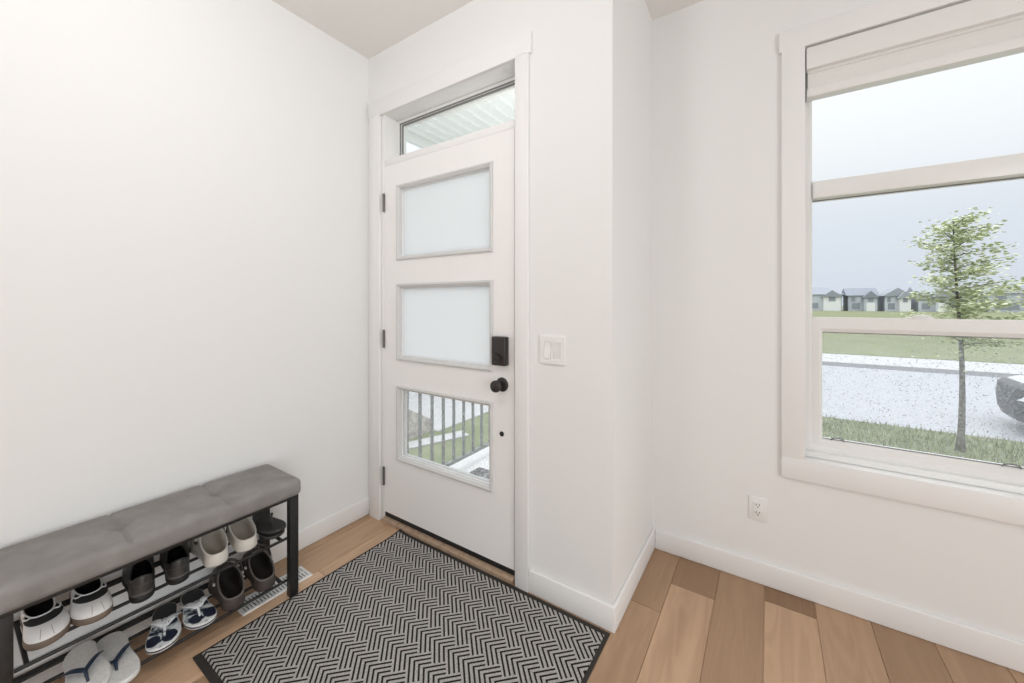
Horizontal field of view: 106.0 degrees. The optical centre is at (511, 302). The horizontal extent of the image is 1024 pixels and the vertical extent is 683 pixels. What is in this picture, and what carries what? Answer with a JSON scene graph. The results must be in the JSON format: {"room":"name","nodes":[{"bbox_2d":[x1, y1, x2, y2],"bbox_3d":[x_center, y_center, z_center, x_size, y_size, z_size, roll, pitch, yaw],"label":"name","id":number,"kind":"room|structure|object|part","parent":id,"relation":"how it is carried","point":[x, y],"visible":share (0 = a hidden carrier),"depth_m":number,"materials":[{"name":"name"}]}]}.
{"room":"home entryway","nodes":[
{"label":"home entryway","id":0,"kind":"room"},
{"bbox_2d":[0,0,367,667],"bbox_3d":[-2.527,-0.102,-0.021,0.150,2.745,6.040,0,0,34],"label":"wall","id":1,"kind":"structure","parent":0,"point":[184,183],"depth_m":1.58,"materials":[{"name":"white paint"}]},
{"bbox_2d":[14,497,368,682],"bbox_3d":[-2.498,1.220,-0.125,0.014,0.101,5.900,0,0,34],"label":"baseboard","id":2,"kind":"structure","parent":1,"relation":"attached to","point":[322,528],"depth_m":1.87,"materials":[{"name":"white paint"}]},
{"bbox_2d":[272,0,702,116],"bbox_3d":[-0.414,-1.535,-1.132,4.900,0.120,6.832,0,0,34],"label":"ceiling","id":3,"kind":"structure","parent":0,"point":[367,27],"depth_m":1.99,"materials":[{"name":"white paint"}]},
{"bbox_2d":[368,0,623,604],"bbox_3d":[-0.201,0.398,1.974,1.512,3.745,0.140,0,0,34],"label":"wall","id":4,"kind":"structure","parent":0,"point":[577,56],"depth_m":1.60,"materials":[{"name":"white paint"}]},
{"bbox_2d":[382,128,514,575],"bbox_3d":[-0.375,0.223,2.000,0.920,2.033,0.120,0,0,34],"label":"door","id":5,"kind":"structure","parent":4,"relation":"in","point":[449,332],"depth_m":1.96,"materials":[{"name":"white paint"}]},
{"bbox_3d":[-0.369,0.677,2.002,0.675,0.423,0.024,0,0,34],"label":"lite frame","id":6,"kind":"part","parent":5,"relation":"part of","materials":[{"name":"white plastic"}]},
{"bbox_3d":[-0.369,0.106,2.002,0.675,0.431,0.024,0,0,34],"label":"lite frame","id":7,"kind":"part","parent":5,"relation":"part of","materials":[{"name":"white plastic"}]},
{"bbox_3d":[-0.369,-0.454,2.002,0.675,0.424,0.024,0,0,34],"label":"lite frame","id":8,"kind":"part","parent":5,"relation":"part of","materials":[{"name":"white plastic"}]},
{"bbox_3d":[-0.356,0.106,2.021,0.636,0.392,0.005,0,0,34],"label":"pane","id":9,"kind":"part","parent":5,"relation":"part of","materials":[{"name":"white glass"}]},
{"bbox_3d":[-0.356,-0.454,2.021,0.636,0.385,0.005,0,0,34],"label":"pane","id":10,"kind":"part","parent":5,"relation":"part of","materials":[{"name":"white glass"}]},
{"bbox_3d":[-0.346,0.677,2.036,0.675,0.423,0.029,0,0,34],"label":"lite frame","id":11,"kind":"part","parent":5,"relation":"part of","materials":[{"name":"white plastic"}]},
{"bbox_2d":[406,392,488,472],"bbox_3d":[-0.354,0.675,2.024,0.598,0.352,0.001,0,0,34],"label":"glass pane","id":12,"kind":"object","parent":5,"relation":"attached to","point":[407,392],"visible":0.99,"depth_m":2.00,"materials":[{"name":"glass"}]},
{"bbox_3d":[-0.066,0.377,1.755,0.055,0.055,0.056,0,0,34],"label":"knob","id":13,"kind":"part","parent":5,"relation":"part of","materials":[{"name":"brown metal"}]},
{"bbox_2d":[382,61,514,517],"bbox_3d":[-0.327,0.072,2.058,0.966,2.395,0.140,0,0,34],"label":"trim","id":14,"kind":"structure","parent":4,"relation":"attached to","point":[390,121],"depth_m":2.17,"materials":[{"name":"white paint"}]},
{"bbox_2d":[382,516,514,584],"bbox_3d":[-0.335,1.256,2.046,0.907,0.029,0.148,0,0,34],"label":"sill","id":15,"kind":"structure","parent":4,"relation":"attached to","point":[507,577],"depth_m":1.94,"materials":[{"name":"brown wood"}]},
{"bbox_2d":[368,30,531,592],"bbox_3d":[-0.386,0.039,2.002,1.132,2.462,0.018,0,0,34],"label":"trim","id":16,"kind":"structure","parent":4,"relation":"attached to","point":[518,49],"depth_m":1.72,"materials":[{"name":"white paint"}]},
{"bbox_2d":[398,76,514,155],"bbox_3d":[-0.301,-0.965,2.097,0.907,0.261,0.039,0,0,34],"label":"window","id":17,"kind":"structure","parent":4,"relation":"in","point":[507,84],"depth_m":2.11,"materials":[{"name":"white plastic"}]},
{"bbox_2d":[540,336,564,364],"bbox_3d":[0.170,0.200,1.635,0.116,0.118,0.014,0,0,34],"label":"light switch","id":18,"kind":"object","parent":4,"relation":"attached to","point":[552,348],"visible":1,"depth_m":1.63,"materials":[{"name":"white plastic"}]},
{"bbox_2d":[529,569,615,632],"bbox_3d":[0.237,1.220,1.590,0.386,0.101,0.014,0,0,34],"label":"baseboard","id":19,"kind":"structure","parent":4,"relation":"attached to","point":[598,612],"depth_m":1.57,"materials":[{"name":"white paint"}]},
{"bbox_2d":[50,514,1023,682],"bbox_3d":[-0.417,1.285,-1.137,4.600,0.030,6.522,0,0,34],"label":"floor","id":20,"kind":"structure","parent":0,"point":[684,620],"depth_m":1.44,"materials":[{"name":"brown wood"}]},
{"bbox_2d":[0,464,300,682],"bbox_3d":[-1.270,1.014,1.429,0.306,0.512,0.821,0,0,34],"label":"bench","id":21,"kind":"object","parent":20,"relation":"on","point":[34,571],"visible":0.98,"depth_m":1.30,"materials":[{"name":"fabric"}]},
{"bbox_3d":[-1.380,1.055,1.043,0.029,0.417,0.038,0,0,34],"label":"leg","id":22,"kind":"part","parent":21,"relation":"part of","materials":[{"name":"black metal"}]},
{"bbox_2d":[20,597,70,650],"bbox_3d":[-1.463,0.973,1.206,0.256,0.067,0.094,0,0,34],"label":"shoe","id":23,"kind":"object","parent":21,"relation":"on","point":[42,624],"visible":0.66,"depth_m":1.16,"materials":[{"name":"white"}]},
{"bbox_2d":[58,640,111,682],"bbox_3d":[-1.355,1.153,1.222,0.282,0.058,0.103,0,0,36],"label":"flip flop","id":24,"kind":"object","parent":21,"relation":"on","point":[84,663],"visible":1,"depth_m":1.22,"materials":[{"name":"white rubber"}]},
{"bbox_3d":[-1.308,1.144,1.187,0.039,0.029,0.011,0,12,39],"label":"toe post","id":25,"kind":"part","parent":24,"relation":"part of","materials":[{"name":"blue"}]},
{"bbox_2d":[68,578,112,625],"bbox_3d":[-1.416,0.973,1.286,0.256,0.067,0.094,0,0,34],"label":"sneaker","id":26,"kind":"object","parent":21,"relation":"on","point":[91,602],"visible":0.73,"depth_m":1.24,"materials":[{"name":"white"}]},
{"bbox_2d":[97,631,139,682],"bbox_3d":[-1.316,1.166,1.278,0.283,0.040,0.107,0,0,37],"label":"flip flop","id":27,"kind":"object","parent":21,"relation":"on","point":[125,664],"visible":0.84,"depth_m":1.27,"materials":[{"name":"white rubber"}]},
{"bbox_3d":[-1.272,1.163,1.240,0.038,0.022,0.011,0,0,37],"label":"toe post","id":28,"kind":"part","parent":27,"relation":"part of","materials":[{"name":"blue"}]},
{"bbox_2d":[122,557,154,603],"bbox_3d":[-1.335,0.961,1.381,0.252,0.089,0.086,0,0,45],"label":"leather shoe","id":29,"kind":"object","parent":21,"relation":"on","point":[138,579],"visible":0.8,"depth_m":1.32,"materials":[{"name":"black leather"}]},
{"bbox_3d":[-1.274,0.841,1.433,0.285,0.013,0.803,0,0,34],"label":"seat frame","id":30,"kind":"part","parent":21,"relation":"part of","materials":[{"name":"black metal"}]},
{"bbox_2d":[0,464,300,614],"bbox_3d":[-1.270,0.797,1.429,0.306,0.078,0.821,0,0,34],"label":"cushion","id":31,"kind":"object","parent":21,"relation":"on","point":[34,571],"depth_m":1.29,"materials":[{"name":"fabric"}]},
{"bbox_2d":[14,532,287,673],"bbox_3d":[-1.275,1.013,1.433,0.270,0.012,0.724,0,0,34],"label":"shelf","id":32,"kind":"object","parent":21,"relation":"attached to","point":[24,656],"depth_m":1.29,"materials":[{"name":"black metal"}]},
{"bbox_2d":[14,566,287,682],"bbox_3d":[-1.275,1.193,1.433,0.270,0.012,0.724,0,0,34],"label":"shelf","id":33,"kind":"object","parent":21,"relation":"attached to","point":[59,659],"depth_m":1.39,"materials":[{"name":"black metal"}]},
{"bbox_2d":[145,603,181,654],"bbox_3d":[-1.270,1.163,1.407,0.106,0.045,0.252,0,0,-38],"label":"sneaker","id":34,"kind":"object","parent":21,"relation":"on","point":[166,627],"visible":1,"depth_m":1.38,"materials":[{"name":"white fabric"}]},
{"bbox_3d":[-1.232,1.159,1.369,0.011,0.029,0.039,0,0,-38],"label":"toe post","id":35,"kind":"part","parent":34,"relation":"part of","materials":[{"name":"white rubber"}]},
{"bbox_2d":[159,543,189,584],"bbox_3d":[-1.277,0.961,1.471,0.252,0.089,0.086,0,0,43],"label":"leather shoe","id":36,"kind":"object","parent":21,"relation":"on","point":[174,562],"visible":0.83,"depth_m":1.40,"materials":[{"name":"black leather"}]},
{"bbox_2d":[179,589,216,629],"bbox_3d":[-1.218,1.163,1.493,0.252,0.045,0.106,0,0,39],"label":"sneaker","id":37,"kind":"object","parent":21,"relation":"on","point":[198,612],"visible":1,"depth_m":1.46,"materials":[{"name":"white"}]},
{"bbox_3d":[-1.181,1.159,1.454,0.039,0.029,0.011,0,0,39],"label":"toe post","id":38,"kind":"part","parent":37,"relation":"part of","materials":[{"name":"white rubber"}]},
{"bbox_2d":[190,527,228,567],"bbox_3d":[-1.214,0.944,1.553,0.257,0.124,0.107,0,0,41],"label":"clog","id":39,"kind":"object","parent":21,"relation":"on","point":[211,549],"visible":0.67,"depth_m":1.53,"materials":[{"name":"white plastic"}]},
{"bbox_2d":[208,558,244,611],"bbox_3d":[-1.159,1.124,1.574,0.257,0.124,0.107,0,0,43],"label":"clog","id":40,"kind":"object","parent":21,"relation":"on","point":[227,587],"visible":0.87,"depth_m":1.56,"materials":[{"name":"grey plastic"}]},
{"bbox_2d":[223,516,256,552],"bbox_3d":[-1.162,0.944,1.641,0.257,0.124,0.107,0,0,38],"label":"clog","id":41,"kind":"object","parent":21,"relation":"on","point":[241,535],"visible":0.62,"depth_m":1.61,"materials":[{"name":"white plastic"}]},
{"bbox_2d":[241,543,275,591],"bbox_3d":[-1.100,1.124,1.673,0.257,0.124,0.107,0,0,41],"label":"clog","id":42,"kind":"object","parent":21,"relation":"on","point":[259,569],"visible":0.84,"depth_m":1.66,"materials":[{"name":"grey plastic"}]},
{"bbox_3d":[-1.169,1.055,1.823,0.028,0.417,0.036,0,0,34],"label":"leg","id":43,"kind":"part","parent":21,"relation":"part of","materials":[{"name":"black metal"}]},
{"bbox_2d":[256,529,284,539],"bbox_3d":[-1.104,0.994,1.725,0.248,0.025,0.092,0,0,33],"label":"flip flop","id":44,"kind":"object","parent":21,"relation":"on","point":[276,535],"visible":0.14,"depth_m":1.65,"materials":[{"name":"grey rubber"}]},
{"bbox_2d":[252,511,285,533],"bbox_3d":[-1.102,0.962,1.719,0.248,0.041,0.095,0,0,31],"label":"flip flop","id":45,"kind":"object","parent":44,"relation":"on","point":[264,523],"visible":0.84,"depth_m":1.69,"materials":[{"name":"grey rubber"}]},
{"bbox_3d":[-0.955,1.055,1.681,0.029,0.417,0.036,0,0,34],"label":"leg","id":46,"kind":"part","parent":21,"relation":"part of","materials":[{"name":"black metal"}]},
{"bbox_2d":[237,566,312,615],"bbox_3d":[-1.054,1.267,1.713,0.106,0.006,0.288,0,0,34],"label":"floor vent","id":47,"kind":"object","parent":20,"relation":"in","point":[303,574],"visible":0.49,"depth_m":1.68,"materials":[{"name":"white plastic"}]},
{"bbox_2d":[193,529,609,682],"bbox_3d":[-0.382,1.263,1.428,1.202,0.014,0.930,0,0,34],"label":"door mat","id":48,"kind":"object","parent":20,"relation":"on","point":[405,609],"visible":1,"depth_m":1.47,"materials":[{"name":"grey fabric"}]},
{"bbox_2d":[624,0,652,581],"bbox_3d":[0.586,-0.102,1.920,0.142,2.745,0.642,0,0,34],"label":"wall","id":49,"kind":"structure","parent":0,"point":[638,22],"depth_m":1.77,"materials":[{"name":"white paint"}]},
{"bbox_2d":[613,528,654,629],"bbox_3d":[0.568,1.220,1.752,0.014,0.101,0.622,0,0,34],"label":"baseboard","id":50,"kind":"structure","parent":49,"relation":"attached to","point":[629,586],"depth_m":1.69,"materials":[{"name":"white paint"}]},
{"bbox_2d":[653,0,1023,642],"bbox_3d":[2.059,-0.102,1.218,3.088,2.745,0.178,0,0,34],"label":"wall","id":51,"kind":"structure","parent":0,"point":[717,63],"depth_m":1.75,"materials":[{"name":"white paint"}]},
{"bbox_2d":[749,495,766,522],"bbox_3d":[1.117,0.936,1.754,0.072,0.107,0.009,0,0,34],"label":"wall outlet","id":52,"kind":"object","parent":51,"relation":"attached to","point":[757,505],"visible":1,"depth_m":1.75,"materials":[{"name":"white plastic"}]},
{"bbox_2d":[753,501,761,517],"bbox_3d":[1.116,0.936,1.752,0.034,0.067,0.004,0,0,34],"label":"socket","id":53,"kind":"object","parent":52,"relation":"attached to","point":[757,505],"depth_m":1.75,"materials":[{"name":"white plastic"}]},
{"bbox_2d":[655,529,1023,672],"bbox_3d":[2.022,1.220,1.149,3.074,0.101,0.014,0,0,34],"label":"baseboard","id":54,"kind":"structure","parent":51,"relation":"attached to","point":[997,649],"depth_m":1.56,"materials":[{"name":"white paint"}]},
{"bbox_2d":[805,0,1023,497],"bbox_3d":[1.601,-0.214,1.518,0.756,1.801,0.136,0,0,34],"label":"window","id":55,"kind":"structure","parent":51,"relation":"attached to","point":[1008,477],"depth_m":1.55,"materials":[{"name":"white plastic"}]},
{"bbox_3d":[1.629,-0.172,1.561,0.665,0.573,0.019,0,0,34],"label":"sash","id":56,"kind":"part","parent":55,"relation":"part of","materials":[{"name":"white plastic"}]},
{"bbox_3d":[1.612,0.349,1.536,0.665,0.574,0.036,0,0,34],"label":"sash","id":57,"kind":"part","parent":55,"relation":"part of","materials":[{"name":"white plastic"}]},
{"bbox_3d":[1.614,0.052,1.520,0.058,0.011,0.014,0,0,31],"label":"lever","id":58,"kind":"part","parent":55,"relation":"part of","materials":[{"name":"white plastic"}]},
{"bbox_2d":[822,333,1023,464],"bbox_3d":[1.616,0.361,1.541,0.591,0.466,0.001,0,0,34],"label":"raindrops","id":59,"kind":"object","parent":55,"relation":"attached to","point":[829,333],"visible":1,"depth_m":1.52,"materials":[{"name":"liquid"}]},
{"bbox_2d":[805,0,1023,101],"bbox_3d":[1.579,-0.990,1.486,0.714,0.209,0.068,0,0,34],"label":"window blind","id":60,"kind":"object","parent":51,"relation":"attached to","point":[973,31],"visible":1,"depth_m":1.48,"materials":[{"name":"white fabric"}]},
{"bbox_3d":[1.580,-0.903,1.487,0.710,0.037,0.054,0,0,34],"label":"rail","id":61,"kind":"part","parent":60,"relation":"part of","materials":[{"name":"white"}]},
{"label":"outside","id":62,"kind":"structure","parent":0,"visible":0},
{"bbox_2d":[812,306,1023,363],"bbox_3d":[156.952,2.260,149.191,700.000,0.320,380.600,0,0,34],"label":"field","id":63,"kind":"structure","parent":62,"point":[857,339],"depth_m":19.53,"materials":[{"name":"green plant"}]},
{"bbox_2d":[812,288,842,310],"bbox_3d":[86.007,-1.100,107.580,9.200,6.400,11.500,0,0,34],"label":"house","id":64,"kind":"structure","parent":63,"relation":"on","point":[823,299],"depth_m":102.92,"materials":[{"name":"grey"}]},
{"bbox_3d":[84.644,1.000,102.055,2.726,2.200,0.110,0,0,34],"label":"garage door","id":65,"kind":"part","parent":64,"relation":"part of","materials":[{"name":"white"}]},
{"bbox_2d":[842,288,879,310],"bbox_3d":[92.833,-0.950,103.037,6.600,6.100,11.500,0,0,34],"label":"house","id":66,"kind":"structure","parent":63,"relation":"on","point":[854,299],"depth_m":100.56,"materials":[{"name":"grey"}]},
{"bbox_3d":[90.961,1.000,97.850,1.608,2.200,0.110,0,0,34],"label":"garage door","id":67,"kind":"part","parent":66,"relation":"part of","materials":[{"name":"white"}]},
{"bbox_2d":[877,288,912,311],"bbox_3d":[98.244,-0.850,99.435,5.600,5.900,11.500,0,0,34],"label":"house","id":68,"kind":"structure","parent":63,"relation":"on","point":[892,299],"depth_m":96.55,"materials":[{"name":"white"}]},
{"bbox_3d":[96.176,1.000,94.378,1.178,2.200,0.110,0,0,34],"label":"garage door","id":69,"kind":"part","parent":68,"relation":"part of","materials":[{"name":"white"}]},
{"bbox_2d":[907,287,951,311],"bbox_3d":[103.363,-1.000,96.027,5.900,6.200,11.500,0,0,34],"label":"house","id":70,"kind":"structure","parent":63,"relation":"on","point":[919,306],"depth_m":93.69,"materials":[{"name":"grey"}]},
{"bbox_3d":[101.354,1.000,90.931,1.307,2.200,0.110,0,0,34],"label":"garage door","id":71,"kind":"part","parent":70,"relation":"part of","materials":[{"name":"white"}]},
{"bbox_2d":[949,291,982,311],"bbox_3d":[107.706,-0.750,92.536,4.400,5.700,10.500,0,0,34],"label":"house","id":72,"kind":"structure","parent":63,"relation":"on","point":[952,307],"depth_m":91.19,"materials":[{"name":"grey"}]},
{"bbox_2d":[978,285,1023,311],"bbox_3d":[115.710,-1.050,88.409,12.500,6.300,12.500,0,0,34],"label":"house","id":73,"kind":"structure","parent":63,"relation":"on","point":[1015,307],"depth_m":86.38,"materials":[{"name":"grey"}]},
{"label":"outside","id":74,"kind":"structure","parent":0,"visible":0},
{"bbox_2d":[409,412,1023,466],"bbox_3d":[9.824,2.220,0.352,100.000,0.200,6.950,0,0,34],"label":"lawn","id":75,"kind":"structure","parent":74,"point":[468,427],"depth_m":5.95,"materials":[{"name":"green plant"}]},
{"bbox_2d":[409,391,429,439],"bbox_3d":[-2.981,-0.380,7.644,4.200,5.000,5.500,0,0,34],"label":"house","id":76,"kind":"structure","parent":75,"relation":"on","point":[413,416],"depth_m":6.11,"materials":[{"name":"white"}]},
{"bbox_2d":[449,446,488,472],"bbox_3d":[0.203,1.720,2.880,1.540,0.800,1.805,0,0,34],"label":"porch deck","id":77,"kind":"object","parent":75,"relation":"on","point":[473,464],"depth_m":3.19,"materials":[{"name":"concrete"}]},
{"bbox_2d":[407,391,488,465],"bbox_3d":[-0.344,0.820,3.214,0.060,1.000,1.735,0,0,34],"label":"porch railing","id":78,"kind":"object","parent":77,"relation":"on","point":[464,455],"visible":0.23,"depth_m":2.94,"materials":[{"name":"metal"}]},
{"bbox_3d":[-0.352,1.248,3.201,0.032,0.025,1.705,0,0,34],"label":"rail","id":79,"kind":"part","parent":78,"relation":"part of","materials":[{"name":"metal"}]},
{"bbox_2d":[469,467,488,478],"bbox_3d":[-0.102,1.314,2.665,0.730,0.012,0.520,0,0,34],"label":"mat","id":80,"kind":"object","parent":77,"relation":"on","point":[484,473],"visible":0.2,"depth_m":2.98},
{"bbox_2d":[897,207,1023,451],"bbox_3d":[6.482,0.396,5.440,1.610,3.450,1.421,0,0,-19],"label":"young tree","id":81,"kind":"object","parent":75,"relation":"on","point":[959,236],"visible":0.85,"depth_m":5.45,"materials":[{"name":"green plant"}]},
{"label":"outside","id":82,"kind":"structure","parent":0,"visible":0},
{"bbox_2d":[822,353,1023,375],"bbox_3d":[25.726,2.270,6.195,280.000,0.300,2.900,0,0,34],"label":"sidewalk","id":83,"kind":"structure","parent":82,"point":[857,360],"depth_m":13.31,"materials":[{"name":"concrete"}]},
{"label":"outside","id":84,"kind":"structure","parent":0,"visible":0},
{"bbox_2d":[822,365,1023,441],"bbox_3d":[22.415,2.320,1.221,280.000,0.200,8.450,0,0,34],"label":"street","id":85,"kind":"structure","parent":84,"point":[921,405],"depth_m":8.88,"materials":[{"name":"grey asphalt"}]},
{"bbox_2d":[994,375,1023,422],"bbox_3d":[10.621,1.472,5.449,4.710,1.495,1.820,0,0,38],"label":"parked car","id":86,"kind":"object","parent":85,"relation":"on","point":[1008,405],"visible":0.97,"depth_m":6.72,"materials":[{"name":"silver metal"}]},
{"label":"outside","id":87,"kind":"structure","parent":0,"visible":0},
{"bbox_2d":[409,394,488,431],"bbox_3d":[-1.242,2.138,9.100,3.080,0.065,4.550,0,0,34],"label":"driveway","id":88,"kind":"structure","parent":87,"point":[413,400],"depth_m":7.63,"materials":[{"name":"concrete"}]},
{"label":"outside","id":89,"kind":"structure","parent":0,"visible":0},
{"bbox_2d":[409,430,468,449],"bbox_3d":[-1.578,2.135,5.673,2.020,0.070,0.260,0,0,-35],"label":"front walk","id":90,"kind":"structure","parent":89,"point":[425,442],"depth_m":5.94,"materials":[{"name":"concrete"}]},
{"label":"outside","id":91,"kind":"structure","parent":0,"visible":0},
{"bbox_2d":[822,364,1009,376],"bbox_3d":[24.840,2.312,4.863,280.000,0.215,0.300,0,0,34],"label":"curb","id":92,"kind":"object","parent":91,"point":[822,364],"depth_m":12.61,"materials":[{"name":"grey concrete"}]},
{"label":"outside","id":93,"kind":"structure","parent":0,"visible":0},
{"bbox_2d":[406,91,514,148],"bbox_3d":[-0.083,-1.520,2.884,2.020,0.180,1.495,0,0,34],"label":"soffit","id":94,"kind":"structure","parent":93,"point":[501,109],"depth_m":3.23,"materials":[{"name":"white"}]}
]}

